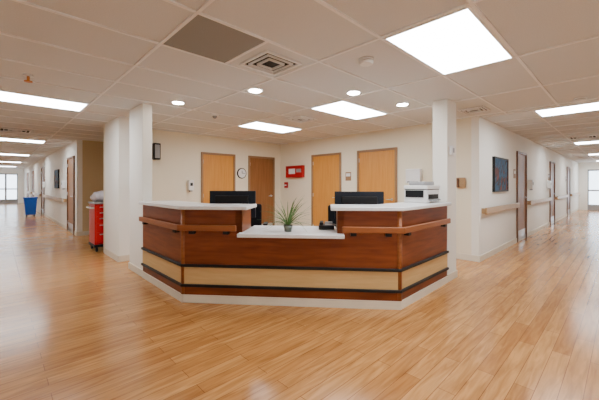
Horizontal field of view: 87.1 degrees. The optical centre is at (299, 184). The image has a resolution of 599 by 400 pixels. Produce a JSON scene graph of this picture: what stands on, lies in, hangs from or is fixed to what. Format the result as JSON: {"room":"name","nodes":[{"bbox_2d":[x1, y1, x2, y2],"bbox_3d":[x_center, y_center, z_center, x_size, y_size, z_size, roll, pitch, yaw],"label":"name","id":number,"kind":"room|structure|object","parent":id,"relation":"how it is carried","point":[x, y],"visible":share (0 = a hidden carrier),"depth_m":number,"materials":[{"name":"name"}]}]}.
{"room":"hospital interior","nodes":[
{"label":"hospital interior","id":0,"kind":"room"},
{"bbox_2d":[0,168,23,202],"bbox_3d":[-20.953,0.070,21.554,3.200,2.460,0.120,0,0,-44],"label":"wall","id":1,"kind":"structure","parent":0,"point":[20,172],"depth_m":22.44,"materials":[{"name":"white paint"}]},
{"bbox_2d":[5,174,6,203],"bbox_3d":[-20.500,0.250,21.985,0.100,2.100,0.070,0,0,-44],"label":"mullion","id":2,"kind":"object","parent":1,"relation":"attached to","point":[5,174],"visible":1,"depth_m":21.97,"materials":[{"name":"grey plastic"}]},
{"bbox_2d":[24,140,81,231],"bbox_3d":[-12.684,0.070,15.380,0.120,2.460,20.250,0,0,-44],"label":"wall","id":3,"kind":"structure","parent":0,"point":[55,209],"depth_m":10.23,"materials":[{"name":"white paint"}]},
{"bbox_2d":[41,169,41,213],"bbox_3d":[-11.507,0.265,14.050,0.034,2.070,0.050,0,0,-44],"label":"door frame","id":4,"kind":"structure","parent":3,"relation":"attached to","point":[41,169],"depth_m":14.03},
{"bbox_2d":[42,169,42,208],"bbox_3d":[-11.152,0.286,13.698,0.011,2.012,0.950,0,0,-44],"label":"slab","id":5,"kind":"object","parent":3,"relation":"attached to","point":[42,169],"visible":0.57,"depth_m":13.81,"materials":[{"name":"brown wood"}]},
{"bbox_2d":[43,167,44,215],"bbox_3d":[-10.813,0.265,13.330,0.034,2.070,0.050,0,0,-44],"label":"door frame","id":6,"kind":"structure","parent":3,"relation":"attached to","point":[43,167],"depth_m":13.31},
{"bbox_2d":[43,194,66,201],"bbox_3d":[-8.746,0.445,11.155,0.085,0.110,5.600,0,0,-44],"label":"wall handrail","id":7,"kind":"object","parent":3,"relation":"attached to","point":[45,196],"visible":1,"depth_m":10.29,"materials":[{"name":"brown wood"}]},
{"bbox_2d":[36,209,76,235],"bbox_3d":[-12.732,1.250,15.334,0.014,0.100,20.250,0,0,-44],"label":"baseboard","id":8,"kind":"structure","parent":3,"relation":"attached to","point":[37,210],"depth_m":10.46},
{"bbox_2d":[54,169,59,187],"bbox_3d":[-8.107,-0.200,10.522,0.045,0.620,0.860,0,0,-44],"label":"framed painting","id":9,"kind":"object","parent":3,"relation":"attached to","point":[56,172],"visible":1,"depth_m":10.32},
{"bbox_2d":[61,181,65,188],"bbox_3d":[-6.947,0.000,9.279,0.103,0.260,0.120,0,0,-44],"label":"dispenser","id":10,"kind":"object","parent":3,"relation":"attached to","point":[63,183],"visible":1,"depth_m":9.24,"materials":[{"name":"white plastic"}]},
{"bbox_2d":[67,160,67,230],"bbox_3d":[-6.610,0.265,8.978,0.034,2.070,0.050,0,0,-44],"label":"door frame","id":11,"kind":"structure","parent":3,"relation":"attached to","point":[67,160],"depth_m":8.96,"materials":[{"name":"brown wood"}]},
{"bbox_2d":[68,158,72,223],"bbox_3d":[-6.254,0.286,8.627,0.011,2.012,0.950,0,0,-44],"label":"slab","id":12,"kind":"object","parent":3,"relation":"attached to","point":[70,161],"visible":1,"depth_m":8.67,"materials":[{"name":"brown wood"}]},
{"bbox_2d":[68,222,72,231],"bbox_3d":[-6.259,1.160,8.622,0.002,0.220,0.910,0,0,-44],"label":"kick plate","id":13,"kind":"object","parent":12,"relation":"attached to","point":[70,225],"visible":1,"depth_m":8.65,"materials":[{"name":"metal"}]},
{"bbox_2d":[73,156,74,234],"bbox_3d":[-5.915,0.265,8.259,0.034,2.070,0.050,0,0,-44],"label":"door frame","id":14,"kind":"structure","parent":3,"relation":"attached to","point":[73,156],"depth_m":8.23,"materials":[{"name":"brown wood"}]},
{"bbox_2d":[82,140,103,230],"bbox_3d":[-5.189,0.070,8.627,1.280,2.460,0.120,0,0,-44],"label":"wall","id":15,"kind":"structure","parent":0,"point":[92,151],"depth_m":8.26,"materials":[{"name":"beige paint"}]},
{"bbox_2d":[77,231,88,235],"bbox_3d":[-5.229,1.250,8.496,1.280,0.100,0.012,0,0,-44],"label":"baseboard","id":16,"kind":"structure","parent":15,"relation":"attached to","point":[82,232],"depth_m":8.14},
{"bbox_2d":[104,124,280,247],"bbox_3d":[-2.116,0.070,7.590,4.500,2.460,0.120,0,0,-44],"label":"wall","id":17,"kind":"structure","parent":0,"point":[180,162],"depth_m":7.12,"materials":[{"name":"beige paint"}]},
{"bbox_2d":[104,248,118,261],"bbox_3d":[-3.375,1.250,5.645,0.012,0.100,0.930,0,0,-44],"label":"baseboard","id":18,"kind":"structure","parent":17,"relation":"attached to","point":[112,255],"depth_m":5.61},
{"bbox_2d":[152,143,160,159],"bbox_3d":[-2.988,-0.700,6.578,0.140,0.340,0.124,0,0,-44],"label":"wall speaker","id":19,"kind":"object","parent":17,"relation":"attached to","point":[156,147],"visible":0.99,"depth_m":6.53,"materials":[{"name":"black plastic"}]},
{"bbox_2d":[155,144,159,157],"bbox_3d":[-2.947,-0.700,6.535,0.100,0.280,0.004,0,0,-44],"label":"grille","id":20,"kind":"object","parent":19,"relation":"attached to","point":[157,146],"depth_m":6.53,"materials":[{"name":"grey plastic"}]},
{"bbox_2d":[187,180,193,191],"bbox_3d":[-2.456,0.020,7.107,0.120,0.260,0.103,0,0,-44],"label":"soap dispenser","id":21,"kind":"object","parent":17,"relation":"attached to","point":[190,183],"visible":1,"depth_m":7.07,"materials":[{"name":"white plastic"}]},
{"bbox_2d":[201,152,202,202],"bbox_3d":[-2.267,0.265,7.336,0.050,2.070,0.034,0,0,-44],"label":"door frame","id":22,"kind":"structure","parent":17,"relation":"attached to","point":[201,152],"depth_m":7.32,"materials":[{"name":"brown wood"}]},
{"bbox_2d":[203,154,232,203],"bbox_3d":[-1.962,0.286,7.646,0.820,2.012,0.011,0,0,-44],"label":"slab","id":23,"kind":"object","parent":17,"relation":"attached to","point":[217,169],"visible":0.43,"depth_m":7.60,"materials":[{"name":"brown wood"}]},
{"bbox_2d":[203,152,233,155],"bbox_3d":[-1.954,-0.745,7.638,0.820,0.050,0.034,0,0,-44],"label":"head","id":24,"kind":"object","parent":17,"relation":"attached to","point":[207,153],"visible":1,"depth_m":7.61},
{"bbox_2d":[233,154,235,190],"bbox_3d":[-1.641,0.265,7.940,0.050,2.070,0.034,0,0,-44],"label":"door frame","id":25,"kind":"structure","parent":17,"relation":"attached to","point":[234,156],"depth_m":7.92,"materials":[{"name":"brown wood"}]},
{"bbox_2d":[237,168,245,178],"bbox_3d":[-1.482,-0.300,8.092,0.270,0.270,0.038,0,0,-44],"label":"wall clock","id":26,"kind":"object","parent":17,"relation":"attached to","point":[241,173],"visible":1,"depth_m":8.07,"materials":[{"name":"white plastic"}]},
{"bbox_2d":[248,156,249,190],"bbox_3d":[-1.318,0.265,8.253,0.050,2.070,0.034,0,0,-44],"label":"door frame","id":27,"kind":"structure","parent":17,"relation":"attached to","point":[248,156],"depth_m":8.24,"materials":[{"name":"brown wood"}]},
{"bbox_2d":[250,158,272,225],"bbox_3d":[-1.027,0.286,8.549,0.780,2.012,0.011,0,0,-44],"label":"slab","id":28,"kind":"object","parent":17,"relation":"attached to","point":[261,170],"visible":0.57,"depth_m":8.59,"materials":[{"name":"brown wood"}]},
{"bbox_2d":[250,156,272,158],"bbox_3d":[-1.019,-0.745,8.541,0.780,0.050,0.034,0,0,-44],"label":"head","id":29,"kind":"object","parent":17,"relation":"attached to","point":[250,156],"visible":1,"depth_m":8.51},
{"bbox_2d":[273,157,274,225],"bbox_3d":[-0.721,0.265,8.829,0.050,2.070,0.034,0,0,-44],"label":"door frame","id":30,"kind":"structure","parent":17,"relation":"attached to","point":[273,157],"depth_m":8.80,"materials":[{"name":"brown wood"}]},
{"bbox_2d":[0,203,598,399],"bbox_3d":[-2.528,1.350,17.229,23.900,0.100,31.900,0,0,-44],"label":"floor","id":31,"kind":"structure","parent":0,"point":[520,322],"depth_m":2.76,"materials":[{"name":"brown wood"}]},
{"bbox_2d":[7,199,16,203],"bbox_3d":[-20.276,1.150,22.201,0.525,0.300,0.050,0,0,-44],"label":"rail","id":32,"kind":"object","parent":31,"relation":"on","point":[9,201],"visible":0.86,"depth_m":22.17,"materials":[{"name":"grey plastic"}]},
{"bbox_2d":[23,197,37,216],"bbox_3d":[-11.193,0.905,13.102,0.460,0.790,0.460,0,0,-44],"label":"laundry hamper","id":33,"kind":"object","parent":31,"relation":"on","point":[30,203],"visible":1,"depth_m":12.96,"materials":[{"name":"plastic"}]},
{"bbox_2d":[86,201,103,251],"bbox_3d":[-3.935,0.820,6.435,0.640,0.960,0.555,0,0,-44],"label":"cart","id":34,"kind":"object","parent":31,"relation":"on","point":[96,209],"visible":0.48,"depth_m":6.14,"materials":[{"name":"paint"}]},
{"bbox_2d":[90,191,103,201],"bbox_3d":[-3.946,0.225,6.368,0.447,0.230,0.379,0,0,-44],"label":"bag","id":35,"kind":"object","parent":34,"relation":"on","point":[96,196],"visible":0.49,"depth_m":6.23,"materials":[{"name":"white plastic"}]},
{"bbox_2d":[105,117,129,255],"bbox_3d":[-3.194,0.070,5.827,0.500,2.460,0.920,0,0,-44],"label":"wall pier","id":36,"kind":"object","parent":31,"relation":"on","point":[117,130],"visible":0.43,"depth_m":5.43,"materials":[{"name":"white paint"}]},
{"bbox_2d":[119,255,129,261],"bbox_3d":[-2.870,1.250,5.491,0.500,0.100,0.012,0,0,-44],"label":"baseboard","id":37,"kind":"structure","parent":36,"relation":"attached to","point":[122,258],"depth_m":5.37,"materials":[{"name":"beige paint"}]},
{"bbox_2d":[128,262,142,276],"bbox_3d":[-2.386,1.250,4.723,0.154,0.100,0.634,0,0,-44],"label":"baseboard","id":38,"kind":"structure","parent":31,"relation":"on","point":[137,270],"depth_m":4.65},
{"bbox_2d":[130,103,151,269],"bbox_3d":[-2.386,0.070,4.723,0.130,2.460,0.610,0,0,-44],"label":"shaft","id":39,"kind":"object","parent":31,"relation":"on","point":[141,115],"visible":0.83,"depth_m":4.55,"materials":[{"name":"white paint"}]},
{"bbox_2d":[251,204,267,226],"bbox_3d":[-0.803,0.790,4.896,0.620,1.020,0.572,0,0,-4],"label":"office chair","id":40,"kind":"object","parent":31,"relation":"on","point":[254,221],"visible":0.08,"depth_m":4.64,"materials":[{"name":"fabric"}]},
{"bbox_2d":[139,200,451,309],"bbox_3d":[-0.135,0.765,4.073,4.267,1.070,1.607,0,0,4],"label":"desk","id":41,"kind":"object","parent":31,"relation":"on","point":[389,256],"visible":0.99,"depth_m":3.42,"materials":[{"name":"brown wood"}]},
{"bbox_2d":[139,200,256,209],"bbox_3d":[-1.280,0.250,4.017,0.859,0.040,1.912,0,0,-44],"label":"countertop","id":42,"kind":"structure","parent":41,"relation":"on","point":[180,205],"depth_m":3.54,"materials":[{"name":"white stone"}]},
{"bbox_2d":[210,191,255,217],"bbox_3d":[-0.857,0.318,4.055,0.600,0.485,0.180,0,0,5],"label":"computer monitor","id":43,"kind":"object","parent":41,"relation":"on","point":[216,197],"visible":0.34,"depth_m":4.00,"materials":[{"name":"black plastic"}]},
{"bbox_2d":[260,196,314,231],"bbox_3d":[-0.149,0.299,3.547,0.648,0.431,0.696,0,0,-24],"label":"spider plant","id":44,"kind":"object","parent":41,"relation":"on","point":[287,225],"visible":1,"depth_m":3.51,"materials":[{"name":"green plant"}]},
{"bbox_2d":[319,221,333,229],"bbox_3d":[0.318,0.472,3.719,0.180,0.085,0.200,0,0,5],"label":"desk telephone","id":45,"kind":"object","parent":41,"relation":"on","point":[327,225],"visible":1,"depth_m":3.62,"materials":[{"name":"black plastic"}]},
{"bbox_2d":[335,191,383,218],"bbox_3d":[0.737,0.320,3.912,0.600,0.480,0.180,0,0,5],"label":"computer monitor","id":46,"kind":"object","parent":41,"relation":"on","point":[341,197],"visible":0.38,"depth_m":3.87,"materials":[{"name":"black plastic"}]},
{"bbox_2d":[330,202,451,210],"bbox_3d":[1.071,0.250,3.838,1.817,0.040,0.875,0,0,-44],"label":"countertop","id":47,"kind":"structure","parent":41,"relation":"on","point":[402,206],"depth_m":3.37,"materials":[{"name":"white stone"}]},
{"bbox_2d":[404,182,440,202],"bbox_3d":[1.649,0.092,4.199,0.415,0.275,0.350,0,0,-44],"label":"printer","id":48,"kind":"object","parent":41,"relation":"on","point":[415,192],"visible":1,"depth_m":4.08,"materials":[{"name":"white plastic"}]},
{"bbox_2d":[328,205,335,225],"bbox_3d":[0.760,0.810,4.908,0.620,0.980,0.572,0,0,-24],"label":"office chair","id":49,"kind":"object","parent":31,"relation":"on","point":[331,214],"visible":0.04,"depth_m":5.02,"materials":[{"name":"fabric"}]},
{"bbox_2d":[447,270,456,281],"bbox_3d":[2.029,1.250,4.406,0.344,0.100,0.224,0,0,-44],"label":"baseboard","id":50,"kind":"structure","parent":31,"relation":"on","point":[452,275],"depth_m":4.32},
{"bbox_2d":[589,204,598,210],"bbox_3d":[15.149,1.150,16.062,0.050,0.300,0.580,0,0,-44],"label":"rail","id":51,"kind":"object","parent":31,"relation":"on","point":[591,206],"visible":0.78,"depth_m":16.13,"materials":[{"name":"grey plastic"}]},
{"bbox_2d":[0,0,598,168],"bbox_3d":[-2.528,-1.210,17.229,23.900,0.100,31.900,0,0,-44],"label":"ceiling","id":52,"kind":"structure","parent":0,"point":[307,27],"depth_m":3.14,"materials":[{"name":"tile"}]},
{"bbox_2d":[0,127,31,133],"bbox_3d":[-6.001,-1.147,6.646,0.500,0.026,0.500,0,0,-44],"label":"air diffuser","id":53,"kind":"object","parent":52,"relation":"attached to","point":[1,128],"depth_m":6.60,"materials":[{"name":"beige metal"}]},
{"bbox_2d":[0,138,45,143],"bbox_3d":[-7.259,-1.151,8.049,1.176,0.018,0.631,0,0,-44],"label":"frame","id":54,"kind":"object","parent":52,"relation":"attached to","point":[8,138],"visible":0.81,"depth_m":8.10,"materials":[{"name":"white metal"}]},
{"bbox_2d":[0,138,44,142],"bbox_3d":[-7.259,-1.153,8.049,1.136,0.013,0.591,0,0,-44],"label":"diffuser","id":55,"kind":"object","parent":54,"relation":"attached to","point":[4,139],"visible":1,"depth_m":8.11,"materials":[{"name":"white plastic"}]},
{"bbox_2d":[23,73,33,82],"bbox_3d":[-2.856,-1.122,3.317,0.090,0.075,0.090,0,0,-44],"label":"sprinkler","id":56,"kind":"object","parent":52,"relation":"attached to","point":[28,76],"depth_m":3.31,"materials":[{"name":"orange metal"}]},
{"bbox_2d":[0,90,88,111],"bbox_3d":[-3.619,-1.151,4.280,1.176,0.018,0.631,0,0,-44],"label":"frame","id":57,"kind":"object","parent":52,"relation":"attached to","point":[0,90],"visible":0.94,"depth_m":4.32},
{"bbox_2d":[0,91,86,110],"bbox_3d":[-3.619,-1.153,4.280,1.136,0.013,0.591,0,0,-44],"label":"diffuser","id":58,"kind":"object","parent":57,"relation":"attached to","point":[4,96],"visible":1,"depth_m":4.32,"materials":[{"name":"white plastic"}]},
{"bbox_2d":[171,100,184,104],"bbox_3d":[-1.698,-1.152,4.407,0.190,0.016,0.190,0,0,-44],"label":"recessed light","id":59,"kind":"object","parent":52,"relation":"in","point":[178,102],"visible":1,"depth_m":4.37,"materials":[{"name":"white plastic"}]},
{"bbox_2d":[164,15,264,62],"bbox_3d":[-0.696,-1.156,2.549,0.570,0.008,0.624,0,0,-44],"label":"plate","id":60,"kind":"object","parent":52,"relation":"attached to","point":[202,36],"visible":1,"depth_m":2.51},
{"bbox_2d":[247,88,262,92],"bbox_3d":[-0.541,-1.152,3.842,0.190,0.016,0.190,0,0,-44],"label":"recessed light","id":61,"kind":"object","parent":52,"relation":"in","point":[251,90],"visible":0.98,"depth_m":3.81,"materials":[{"name":"white plastic"}]},
{"bbox_2d":[238,121,302,132],"bbox_3d":[-0.574,-1.151,6.309,1.176,0.018,0.631,0,0,-44],"label":"frame","id":62,"kind":"object","parent":52,"relation":"attached to","point":[255,121],"visible":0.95,"depth_m":6.17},
{"bbox_2d":[241,122,300,132],"bbox_3d":[-0.574,-1.153,6.309,1.136,0.013,0.591,0,0,-44],"label":"diffuser","id":63,"kind":"object","parent":62,"relation":"attached to","point":[256,125],"visible":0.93,"depth_m":6.28,"materials":[{"name":"white plastic"}]},
{"bbox_2d":[240,50,301,75],"bbox_3d":[-0.273,-1.147,2.989,0.420,0.026,0.420,0,0,-44],"label":"air diffuser","id":64,"kind":"object","parent":52,"relation":"attached to","point":[269,62],"depth_m":2.97,"materials":[{"name":"white metal"}]},
{"bbox_2d":[0,0,598,168],"bbox_3d":[-2.528,-1.155,17.229,23.700,0.014,31.700,0,0,-44],"label":"grid","id":65,"kind":"object","parent":52,"relation":"attached to","point":[207,3],"visible":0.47,"depth_m":3.60,"materials":[{"name":"white metal"}]},
{"bbox_2d":[284,115,317,122],"bbox_3d":[0.026,-1.147,5.516,0.420,0.026,0.420,0,0,-44],"label":"air diffuser","id":66,"kind":"object","parent":52,"relation":"attached to","point":[297,118],"depth_m":5.48,"materials":[{"name":"beige metal"}]},
{"bbox_2d":[309,100,387,119],"bbox_3d":[0.791,-1.151,4.896,1.176,0.018,0.631,0,0,-44],"label":"frame","id":67,"kind":"object","parent":52,"relation":"attached to","point":[341,100],"visible":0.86,"depth_m":4.76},
{"bbox_2d":[312,101,383,118],"bbox_3d":[0.791,-1.153,4.896,1.136,0.013,0.591,0,0,-44],"label":"diffuser","id":68,"kind":"object","parent":67,"relation":"attached to","point":[342,108],"visible":0.86,"depth_m":4.85,"materials":[{"name":"white plastic"}]},
{"bbox_2d":[346,90,360,94],"bbox_3d":[0.677,-1.152,3.934,0.190,0.016,0.190,0,0,-44],"label":"recessed light","id":69,"kind":"object","parent":52,"relation":"in","point":[350,92],"visible":1,"depth_m":3.90,"materials":[{"name":"white plastic"}]},
{"bbox_2d":[359,56,373,66],"bbox_3d":[0.616,-1.135,2.903,0.140,0.050,0.140,0,0,-44],"label":"smoke detector","id":70,"kind":"object","parent":52,"relation":"attached to","point":[365,61],"visible":1,"depth_m":2.86,"materials":[{"name":"white plastic"}]},
{"bbox_2d":[395,102,408,105],"bbox_3d":[1.472,-1.152,4.508,0.190,0.016,0.190,0,0,-44],"label":"recessed light","id":71,"kind":"object","parent":52,"relation":"in","point":[400,103],"visible":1,"depth_m":4.48,"materials":[{"name":"white plastic"}]},
{"bbox_2d":[383,6,514,74],"bbox_3d":[1.293,-1.151,2.649,1.176,0.018,0.631,0,0,-44],"label":"frame","id":72,"kind":"object","parent":52,"relation":"attached to","point":[469,8],"visible":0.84,"depth_m":2.42,"materials":[{"name":"white metal"}]},
{"bbox_2d":[388,9,510,73],"bbox_3d":[1.293,-1.153,2.649,1.136,0.013,0.591,0,0,-44],"label":"ceiling light panel","id":73,"kind":"object","parent":72,"relation":"attached to","point":[458,41],"visible":0.79,"depth_m":2.55,"materials":[{"name":"white plastic"}]},
{"bbox_2d":[457,106,490,114],"bbox_3d":[2.687,-1.147,4.847,0.360,0.026,0.360,0,0,-44],"label":"air diffuser","id":74,"kind":"object","parent":52,"relation":"attached to","point":[478,109],"depth_m":4.82,"materials":[{"name":"beige metal"}]},
{"bbox_2d":[534,102,597,116],"bbox_3d":[4.252,-1.151,4.662,0.631,0.018,1.176,0,0,-44],"label":"frame","id":75,"kind":"object","parent":52,"relation":"attached to","point":[593,102],"visible":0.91,"depth_m":4.83,"materials":[{"name":"white metal"}]},
{"bbox_2d":[536,102,598,116],"bbox_3d":[4.252,-1.153,4.662,0.591,0.013,1.136,0,0,-44],"label":"diffuser","id":76,"kind":"object","parent":75,"relation":"attached to","point":[593,106],"visible":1,"depth_m":4.78,"materials":[{"name":"white plastic"}]},
{"bbox_2d":[573,96,586,102],"bbox_3d":[3.736,-1.135,4.192,0.140,0.050,0.140,0,0,-44],"label":"smoke detector","id":77,"kind":"object","parent":52,"relation":"attached to","point":[583,98],"visible":1,"depth_m":4.15,"materials":[{"name":"white plastic"}]},
{"bbox_2d":[568,135,597,139],"bbox_3d":[6.837,-1.147,7.603,0.500,0.026,0.500,0,0,-44],"label":"air diffuser","id":78,"kind":"object","parent":52,"relation":"attached to","point":[590,136],"depth_m":7.56,"materials":[{"name":"beige metal"}]},
{"bbox_3d":[8.022,-1.151,8.302,0.631,0.018,1.176,0,0,-44],"label":"frame","id":79,"kind":"object","parent":52,"relation":"attached to","visible":0},
{"bbox_2d":[575,141,598,144],"bbox_3d":[8.021,-1.153,8.302,0.591,0.013,1.136,0,0,-44],"label":"diffuser","id":80,"kind":"object","parent":79,"relation":"attached to","point":[591,141],"visible":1,"depth_m":8.49,"materials":[{"name":"white plastic"}]},
{"bbox_2d":[281,118,470,254],"bbox_3d":[1.248,0.070,7.259,0.120,2.460,5.030,0,0,-44],"label":"wall","id":81,"kind":"structure","parent":0,"point":[414,144],"depth_m":6.53,"materials":[{"name":"beige paint"}]},
{"bbox_2d":[286,165,304,177],"bbox_3d":[-0.125,-0.360,8.526,0.094,0.320,0.660,0,0,-44],"label":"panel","id":82,"kind":"object","parent":81,"relation":"attached to","point":[298,171],"visible":1,"depth_m":8.45,"materials":[{"name":"red paint"}]},
{"bbox_2d":[311,155,312,225],"bbox_3d":[0.330,0.265,8.097,0.034,2.070,0.050,0,0,-44],"label":"door frame","id":83,"kind":"structure","parent":81,"relation":"attached to","point":[311,155],"depth_m":8.10,"materials":[{"name":"brown wood"}]},
{"bbox_2d":[313,155,338,225],"bbox_3d":[0.654,0.286,7.777,0.011,2.012,0.860,0,0,-44],"label":"slab","id":84,"kind":"object","parent":81,"relation":"attached to","point":[325,168],"visible":0.57,"depth_m":7.81,"materials":[{"name":"brown wood"}]},
{"bbox_2d":[313,153,338,156],"bbox_3d":[0.646,-0.745,7.769,0.034,0.050,0.860,0,0,-44],"label":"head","id":85,"kind":"object","parent":81,"relation":"attached to","point":[328,154],"visible":1,"depth_m":7.73},
{"bbox_2d":[339,152,340,190],"bbox_3d":[0.962,0.265,7.442,0.034,2.070,0.050,0,0,-44],"label":"door frame","id":86,"kind":"structure","parent":81,"relation":"attached to","point":[339,152],"depth_m":7.43,"materials":[{"name":"brown wood"}]},
{"bbox_2d":[345,172,350,180],"bbox_3d":[1.128,-0.200,7.289,0.011,0.200,0.160,0,0,-44],"label":"room sign","id":87,"kind":"object","parent":81,"relation":"attached to","point":[347,174],"visible":1,"depth_m":7.29,"materials":[{"name":"white plastic"}]},
{"bbox_2d":[357,151,358,190],"bbox_3d":[1.317,0.265,7.075,0.034,2.070,0.050,0,0,-44],"label":"door frame","id":88,"kind":"structure","parent":81,"relation":"attached to","point":[357,151],"depth_m":7.06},
{"bbox_2d":[359,150,394,203],"bbox_3d":[1.648,0.286,6.749,0.011,2.012,0.880,0,0,-44],"label":"slab","id":89,"kind":"object","parent":81,"relation":"attached to","point":[377,168],"visible":0.43,"depth_m":6.71,"materials":[{"name":"brown wood"}]},
{"bbox_2d":[359,147,394,152],"bbox_3d":[1.640,-0.745,6.741,0.034,0.050,0.880,0,0,-44],"label":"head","id":90,"kind":"object","parent":81,"relation":"attached to","point":[391,148],"visible":1,"depth_m":6.71},
{"bbox_2d":[395,147,396,202],"bbox_3d":[1.963,0.265,6.406,0.034,2.070,0.050,0,0,-44],"label":"door frame","id":91,"kind":"structure","parent":81,"relation":"attached to","point":[395,147],"depth_m":6.39,"materials":[{"name":"brown wood"}]},
{"bbox_2d":[406,169,421,182],"bbox_3d":[2.212,-0.170,6.099,0.104,0.280,0.300,0,0,-44],"label":"paper towel dispenser","id":92,"kind":"object","parent":81,"relation":"attached to","point":[412,175],"visible":0.77,"depth_m":6.05,"materials":[{"name":"white plastic"}]},
{"bbox_2d":[456,177,465,187],"bbox_3d":[2.812,-0.040,5.495,0.080,0.180,0.140,0,0,-44],"label":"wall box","id":93,"kind":"object","parent":81,"relation":"attached to","point":[460,182],"visible":1,"depth_m":5.48,"materials":[{"name":"brown wood"}]},
{"bbox_2d":[456,253,478,261],"bbox_3d":[1.246,1.250,7.166,0.012,0.100,5.138,0,0,-44],"label":"baseboard","id":94,"kind":"structure","parent":81,"relation":"attached to","point":[475,258],"depth_m":5.44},
{"bbox_2d":[433,99,455,273],"bbox_3d":[2.029,0.070,4.406,0.320,2.460,0.200,0,0,-44],"label":"column","id":95,"kind":"structure","parent":0,"point":[444,111],"depth_m":4.30,"materials":[{"name":"white paint"}]},
{"bbox_2d":[450,146,454,154],"bbox_3d":[2.078,-0.470,4.283,0.080,0.120,0.045,0,0,-44],"label":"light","id":96,"kind":"object","parent":95,"relation":"attached to","point":[452,149],"visible":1,"depth_m":4.25,"materials":[{"name":"white plastic"}]},
{"bbox_2d":[471,116,577,255],"bbox_3d":[8.791,0.070,10.964,16.120,2.460,0.120,0,0,-44],"label":"wall","id":97,"kind":"structure","parent":0,"point":[490,231],"depth_m":6.49,"materials":[{"name":"white paint"}]},
{"bbox_2d":[492,156,508,191],"bbox_3d":[3.942,-0.200,6.167,0.980,0.660,0.045,0,0,-44],"label":"framed painting","id":98,"kind":"object","parent":97,"relation":"attached to","point":[500,166],"visible":1,"depth_m":6.10},
{"bbox_2d":[481,203,519,213],"bbox_3d":[4.014,0.445,6.208,2.400,0.110,0.085,0,0,-44],"label":"wall handrail","id":99,"kind":"object","parent":97,"relation":"attached to","point":[494,209],"visible":1,"depth_m":5.88,"materials":[{"name":"brown wood"}]},
{"bbox_2d":[516,151,518,242],"bbox_3d":[4.932,0.265,7.129,0.050,2.070,0.034,0,0,-44],"label":"door frame","id":100,"kind":"structure","parent":97,"relation":"attached to","point":[517,152],"depth_m":7.12,"materials":[{"name":"brown wood"}]},
{"bbox_2d":[519,154,525,229],"bbox_3d":[5.248,0.286,7.450,0.850,2.012,0.011,0,0,-44],"label":"slab","id":101,"kind":"object","parent":97,"relation":"attached to","point":[522,158],"visible":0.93,"depth_m":7.50,"materials":[{"name":"brown wood"}]},
{"bbox_2d":[519,228,525,239],"bbox_3d":[5.252,1.160,7.445,0.810,0.220,0.002,0,0,-44],"label":"kick plate","id":102,"kind":"object","parent":101,"relation":"attached to","point":[522,232],"visible":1,"depth_m":7.50,"materials":[{"name":"metal"}]},
{"bbox_2d":[526,156,526,237],"bbox_3d":[5.580,0.265,7.754,0.050,2.070,0.034,0,0,-44],"label":"door frame","id":103,"kind":"structure","parent":97,"relation":"attached to","point":[526,156],"depth_m":7.73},
{"bbox_2d":[479,208,578,261],"bbox_3d":[8.833,1.250,10.912,16.132,0.100,0.014,0,0,-44],"label":"baseboard","id":104,"kind":"structure","parent":97,"relation":"attached to","point":[488,254],"depth_m":6.83,"materials":[{"name":"white wood"}]},
{"bbox_2d":[528,180,533,189],"bbox_3d":[5.854,0.000,7.973,0.120,0.260,0.103,0,0,-44],"label":"dispenser","id":105,"kind":"object","parent":97,"relation":"attached to","point":[530,182],"visible":1,"depth_m":7.93,"materials":[{"name":"white plastic"}]},
{"bbox_2d":[527,197,551,204],"bbox_3d":[6.891,0.445,8.987,3.200,0.110,0.085,0,0,-44],"label":"wall handrail","id":106,"kind":"object","parent":97,"relation":"attached to","point":[537,201],"visible":1,"depth_m":8.57,"materials":[{"name":"brown wood"}]},
{"bbox_2d":[547,181,550,188],"bbox_3d":[7.833,0.000,9.883,0.120,0.260,0.103,0,0,-44],"label":"dispenser","id":107,"kind":"object","parent":97,"relation":"attached to","point":[548,182],"visible":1,"depth_m":9.85,"materials":[{"name":"white plastic"}]},
{"bbox_2d":[549,161,550,224],"bbox_3d":[8.133,0.265,10.220,0.050,2.070,0.034,0,0,-44],"label":"door frame","id":108,"kind":"structure","parent":97,"relation":"attached to","point":[549,161],"depth_m":10.19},
{"bbox_2d":[551,163,553,216],"bbox_3d":[8.449,0.286,10.541,0.850,2.012,0.011,0,0,-44],"label":"slab","id":109,"kind":"object","parent":97,"relation":"attached to","point":[552,165],"visible":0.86,"depth_m":10.58,"materials":[{"name":"brown wood"}]},
{"bbox_2d":[554,164,554,222],"bbox_3d":[8.781,0.265,10.845,0.050,2.070,0.034,0,0,-44],"label":"door frame","id":110,"kind":"structure","parent":97,"relation":"attached to","point":[554,164],"depth_m":10.83,"materials":[{"name":"brown wood"}]},
{"bbox_2d":[555,195,568,198],"bbox_3d":[9.985,0.445,11.974,3.000,0.110,0.085,0,0,-44],"label":"wall handrail","id":111,"kind":"object","parent":97,"relation":"attached to","point":[562,196],"visible":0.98,"depth_m":11.55,"materials":[{"name":"brown wood"}]},
{"bbox_2d":[567,167,567,215],"bbox_3d":[11.226,0.265,13.207,0.050,2.070,0.034,0,0,-44],"label":"door frame","id":112,"kind":"structure","parent":97,"relation":"attached to","point":[567,167],"depth_m":13.18,"materials":[{"name":"brown wood"}]},
{"bbox_2d":[568,168,569,208],"bbox_3d":[11.542,0.286,13.528,0.850,2.012,0.011,0,0,-44],"label":"slab","id":113,"kind":"object","parent":97,"relation":"attached to","point":[568,168],"visible":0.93,"depth_m":13.54,"materials":[{"name":"brown wood"}]},
{"bbox_2d":[578,162,598,209],"bbox_3d":[15.862,0.070,15.331,0.120,2.460,3.420,0,0,-44],"label":"wall","id":114,"kind":"structure","parent":0,"point":[583,168],"depth_m":16.38,"materials":[{"name":"white paint"}]},
{"bbox_2d":[588,169,588,209],"bbox_3d":[14.931,0.250,16.288,0.070,2.100,0.050,0,0,-44],"label":"mullion","id":115,"kind":"object","parent":114,"relation":"attached to","point":[588,169],"visible":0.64,"depth_m":16.26,"materials":[{"name":"grey plastic"}]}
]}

